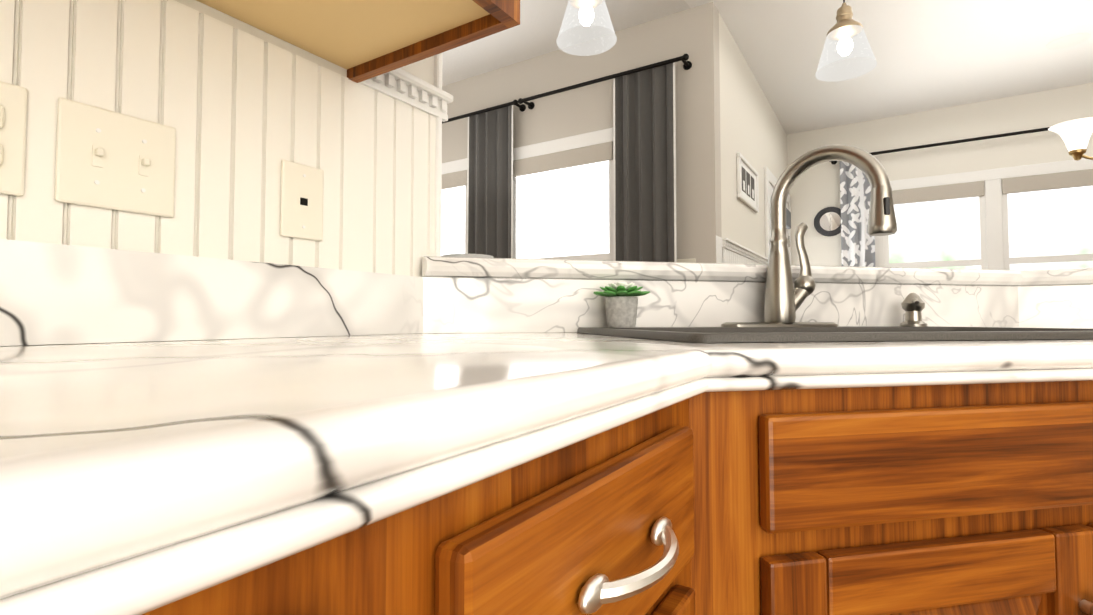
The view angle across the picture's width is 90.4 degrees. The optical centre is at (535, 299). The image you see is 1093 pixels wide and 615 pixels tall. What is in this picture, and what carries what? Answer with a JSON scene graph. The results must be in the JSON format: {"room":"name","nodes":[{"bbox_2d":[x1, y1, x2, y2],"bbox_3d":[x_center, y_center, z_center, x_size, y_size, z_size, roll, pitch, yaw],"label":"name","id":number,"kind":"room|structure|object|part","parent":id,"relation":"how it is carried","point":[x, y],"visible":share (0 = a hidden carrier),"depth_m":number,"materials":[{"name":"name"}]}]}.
{"room":"kitchen","nodes":[
{"label":"kitchen","id":0,"kind":"room"},
{"bbox_2d":[175,0,786,256],"bbox_3d":[0.104,-0.333,1.694,0.120,2.670,8.057,-1,-2,33],"label":"wall","id":1,"kind":"structure","parent":0,"point":[753,132],"depth_m":3.35,"materials":[{"name":"white paint"}]},
{"bbox_2d":[0,81,27,195],"bbox_3d":[-0.556,-0.167,0.542,0.012,0.116,0.072,-1,-2,33],"label":"electrical outlet plate","id":2,"kind":"object","parent":1,"relation":"attached to","point":[13,98],"depth_m":0.56,"materials":[{"name":"white plastic"}]},
{"bbox_2d":[55,97,175,217],"bbox_3d":[-0.489,-0.164,0.640,0.016,0.116,0.118,-1,-2,33],"label":"light switch plate","id":3,"kind":"object","parent":1,"relation":"attached to","point":[108,159],"depth_m":0.64,"materials":[{"name":"white plastic"}]},
{"bbox_2d":[0,0,452,276],"bbox_3d":[-0.806,-0.745,0.294,0.162,1.346,2.094,-1,-2,33],"label":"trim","id":4,"kind":"structure","parent":1,"relation":"attached to","point":[243,113],"depth_m":0.75,"materials":[{"name":"white wood"}]},
{"bbox_2d":[280,159,323,240],"bbox_3d":[-0.362,-0.152,0.843,0.007,0.116,0.072,-1,-2,33],"label":"electrical outlet plate","id":5,"kind":"object","parent":1,"relation":"attached to","point":[301,203],"depth_m":0.84,"materials":[{"name":"white plastic"}]},
{"bbox_2d":[197,0,519,82],"bbox_3d":[-0.303,-0.921,0.642,0.367,1.070,0.525,-1,-2,33],"label":"upper cabinet","id":6,"kind":"object","parent":1,"relation":"attached to","point":[361,40],"visible":1,"depth_m":0.73,"materials":[{"name":"brown wood"}]},
{"bbox_2d":[0,239,1092,345],"bbox_3d":[0.795,-0.036,-0.260,3.155,0.108,3.155,-1,-2,33],"label":"backsplash","id":7,"kind":"structure","parent":1,"relation":"attached to","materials":[{"name":"stone"}]},
{"bbox_2d":[737,152,758,212],"bbox_3d":[1.398,-0.758,3.567,0.021,0.282,0.560,-1,-2,33],"label":"picture frame","id":8,"kind":"object","parent":1,"relation":"attached to","point":[747,185],"visible":0.98,"depth_m":3.54,"materials":[{"name":"white"}]},
{"bbox_2d":[716,167,790,264],"bbox_3d":[1.668,0.038,3.947,0.030,2.090,2.541,-1,-2,33],"label":"door frame","id":9,"kind":"structure","parent":1,"relation":"attached to","point":[733,252],"depth_m":3.63,"materials":[{"name":"white wood"}]},
{"bbox_2d":[769,183,790,252],"bbox_3d":[2.057,0.104,4.524,0.050,1.990,0.964,-1,-2,33],"label":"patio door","id":10,"kind":"structure","parent":1,"relation":"in","point":[788,217],"depth_m":4.74,"materials":[{"name":"white"}]},
{"bbox_2d":[442,0,689,85],"bbox_3d":[-2.523,-1.371,1.924,4.494,0.808,5.753,-1,-2,33],"label":"ceiling","id":11,"kind":"structure","parent":0,"point":[534,33],"depth_m":3.23,"materials":[{"name":"white paint"}]},
{"bbox_2d":[442,2,721,262],"bbox_3d":[-0.936,-0.242,4.213,4.614,2.670,0.120,-1,-2,33],"label":"wall","id":12,"kind":"structure","parent":0,"point":[693,33],"depth_m":3.17,"materials":[{"name":"beige paint"}]},
{"bbox_2d":[441,158,468,255],"bbox_3d":[-1.053,-0.217,4.203,1.560,1.550,0.022,-1,-2,33],"label":"window","id":13,"kind":"structure","parent":12,"relation":"in","point":[452,220],"depth_m":3.92,"materials":[{"name":"glass"}]},
{"bbox_2d":[442,170,466,189],"bbox_3d":[-1.059,-0.852,4.217,1.382,0.109,0.016,-1,-2,33],"label":"window blind","id":14,"kind":"object","parent":13,"relation":"attached to","point":[455,179],"visible":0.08,"depth_m":3.90,"materials":[{"name":"beige fabric"}]},
{"bbox_3d":[-1.053,-0.217,4.203,1.560,1.550,0.022,-1,-2,33],"label":"family room window trim","id":15,"kind":"part","parent":13,"relation":"part of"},
{"bbox_2d":[513,127,615,260],"bbox_3d":[0.154,-0.246,3.418,0.920,1.550,0.022,-1,-2,33],"label":"window","id":16,"kind":"structure","parent":12,"relation":"in","point":[563,212],"depth_m":3.41,"materials":[{"name":"glass"}]},
{"bbox_2d":[513,141,612,176],"bbox_3d":[0.148,-0.880,3.431,0.742,0.109,0.016,-1,-2,33],"label":"window blind","id":17,"kind":"object","parent":16,"relation":"attached to","point":[596,153],"visible":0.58,"depth_m":3.40,"materials":[{"name":"beige fabric"}]},
{"bbox_3d":[0.154,-0.246,3.418,0.920,1.550,0.022,-1,-2,33],"label":"family room window trim","id":18,"kind":"part","parent":16,"relation":"part of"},
{"bbox_2d":[442,54,691,123],"bbox_3d":[-0.989,-1.260,4.138,4.376,0.048,0.121,-1,-2,33],"label":"curtain rod","id":19,"kind":"object","parent":12,"relation":"attached to","point":[684,58],"visible":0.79,"depth_m":3.29,"materials":[{"name":"black metal"}]},
{"bbox_2d":[466,105,512,257],"bbox_3d":[-0.305,-0.140,3.654,0.394,2.325,0.052,-1,-2,33],"label":"curtain","id":20,"kind":"object","parent":19,"relation":"hanging from","point":[490,133],"depth_m":3.67,"materials":[{"name":"grey fabric"}]},
{"bbox_2d":[613,62,676,261],"bbox_3d":[0.617,-0.161,3.055,0.374,2.325,0.052,-1,-2,33],"label":"curtain","id":21,"kind":"object","parent":19,"relation":"hanging from","point":[644,172],"depth_m":3.07,"materials":[{"name":"grey fabric"}]},
{"bbox_2d":[677,258,695,262],"bbox_3d":[0.821,-0.166,2.983,0.118,0.116,0.016,-1,-2,33],"label":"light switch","id":22,"kind":"object","parent":12,"relation":"attached to","point":[692,260],"visible":0.1,"depth_m":2.98,"materials":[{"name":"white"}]},
{"bbox_2d":[713,0,1092,133],"bbox_3d":[2.231,-1.767,0.360,5.196,0.100,8.297,-1,-2,33],"label":"ceiling","id":23,"kind":"structure","parent":0,"point":[932,54],"depth_m":3.52,"materials":[{"name":"white paint"}]},
{"bbox_2d":[556,0,616,55],"bbox_3d":[0.151,-1.221,1.640,0.180,0.898,0.180,-1,-2,33],"label":"pendant light","id":24,"kind":"object","parent":23,"relation":"hanging from","point":[586,28],"visible":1,"depth_m":1.65,"materials":[{"name":"clear glass"}]},
{"bbox_2d":[815,0,876,81],"bbox_3d":[1.033,-1.215,1.826,0.180,0.898,0.180,-1,-2,33],"label":"pendant light","id":25,"kind":"object","parent":23,"relation":"hanging from","point":[847,53],"visible":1,"depth_m":1.79,"materials":[{"name":"clear glass"}]},
{"bbox_3d":[1.033,-0.830,1.812,0.180,0.128,0.180,-1,-2,33],"label":"lamp shade","id":26,"kind":"part","parent":25,"relation":"part of","materials":[{"name":"clear glass"}]},
{"bbox_2d":[1048,117,1092,160],"bbox_3d":[2.882,-1.097,2.481,0.806,1.085,0.837,-1,-2,33],"label":"chandelier","id":27,"kind":"object","parent":23,"relation":"hanging from","point":[1075,134],"visible":1,"depth_m":2.61,"materials":[{"name":"white glass"}]},
{"bbox_2d":[787,83,1092,265],"bbox_3d":[4.411,-0.258,3.767,5.076,2.670,0.120,-1,-2,33],"label":"wall","id":28,"kind":"structure","parent":0,"point":[814,190],"depth_m":4.46,"materials":[{"name":"white paint"}]},
{"bbox_2d":[814,207,840,235],"bbox_3d":[2.633,-0.700,4.851,0.264,0.264,0.030,-1,-2,33],"label":"round mirror","id":29,"kind":"object","parent":28,"relation":"attached to","point":[827,221],"visible":0.75,"depth_m":4.86,"materials":[{"name":"grey mirror"}]},
{"bbox_2d":[829,127,1049,163],"bbox_3d":[3.604,-1.259,4.190,2.376,0.048,0.111,-1,-2,33],"label":"curtain rod","id":30,"kind":"object","parent":28,"relation":"attached to","point":[960,141],"visible":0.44,"depth_m":4.30,"materials":[{"name":"black metal"}]},
{"bbox_2d":[840,155,874,266],"bbox_3d":[2.790,-0.102,4.687,0.250,2.325,0.047,-1,-2,33],"label":"curtain","id":31,"kind":"object","parent":30,"relation":"hanging from","point":[857,244],"visible":0.21,"depth_m":4.72,"materials":[{"name":"fabric"}]},
{"bbox_2d":[875,158,1092,269],"bbox_3d":[3.578,-0.297,4.226,1.620,1.450,0.022,-1,-2,33],"label":"window","id":32,"kind":"structure","parent":28,"relation":"in","point":[1053,222],"depth_m":4.22,"materials":[{"name":"glass"}]},
{"bbox_3d":[3.578,-0.297,4.226,1.620,1.450,0.022,-1,-2,33],"label":"nook window trim","id":33,"kind":"part","parent":32,"relation":"part of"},
{"bbox_2d":[892,169,1092,204],"bbox_3d":[3.572,-0.876,4.238,1.442,0.119,0.016,-1,-2,33],"label":"blinds","id":34,"kind":"object","parent":32,"relation":"attached to","point":[1071,179],"visible":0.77,"depth_m":4.19,"materials":[{"name":"beige fabric"}]},
{"bbox_3d":[0.282,1.050,1.614,9.700,0.100,8.400,-1,-2,33],"label":"floor","id":35,"kind":"structure","parent":0,"visible":0},
{"bbox_2d":[0,239,1092,614],"bbox_3d":[0.741,0.409,-0.023,3.521,1.063,3.521,-1,-2,33],"label":"kitchen counter","id":36,"kind":"object","parent":35,"relation":"on","point":[440,435],"visible":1,"depth_m":0.50,"materials":[{"name":"stone"}]},
{"bbox_2d":[441,254,492,257],"bbox_3d":[-0.157,-0.088,1.248,0.119,0.022,0.119,-1,-2,33],"label":"tray","id":37,"kind":"object","parent":36,"relation":"on","point":[469,255],"visible":0.12,"depth_m":1.20,"materials":[{"name":"grey"}]},
{"bbox_2d":[577,144,1092,342],"bbox_3d":[0.540,-0.016,0.946,0.838,0.587,0.501,0,-2,-12],"label":"sink","id":38,"kind":"object","parent":36,"relation":"in","point":[784,301],"visible":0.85,"depth_m":1.05,"materials":[{"name":"metal"}]},
{"bbox_2d":[594,282,649,327],"bbox_3d":[0.168,0.010,1.067,0.113,0.089,0.113,-1,-2,33],"label":"succulent pot","id":39,"kind":"object","parent":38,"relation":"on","point":[621,304],"depth_m":1.04,"materials":[{"name":"concrete"}]},
{"bbox_2d":[721,144,896,326],"bbox_3d":[0.556,-0.124,1.114,0.308,0.360,0.202,-1,-2,33],"label":"faucet","id":40,"kind":"object","parent":38,"relation":"on","point":[781,302],"depth_m":1.11,"materials":[{"name":"silver metal"}]},
{"bbox_2d":[577,326,1092,342],"bbox_3d":[0.540,0.164,0.936,0.926,0.227,0.926,-1,-2,33],"label":"basin","id":41,"kind":"object","parent":38,"relation":"in","point":[723,334],"depth_m":0.72,"materials":[{"name":"metal"}]},
{"bbox_2d":[900,293,926,326],"bbox_3d":[0.839,0.022,1.206,0.049,0.076,0.063,-1,-2,33],"label":"soap dispenser","id":42,"kind":"object","parent":38,"relation":"on","point":[913,305],"depth_m":1.20,"materials":[{"name":"silver metal"}]}
]}

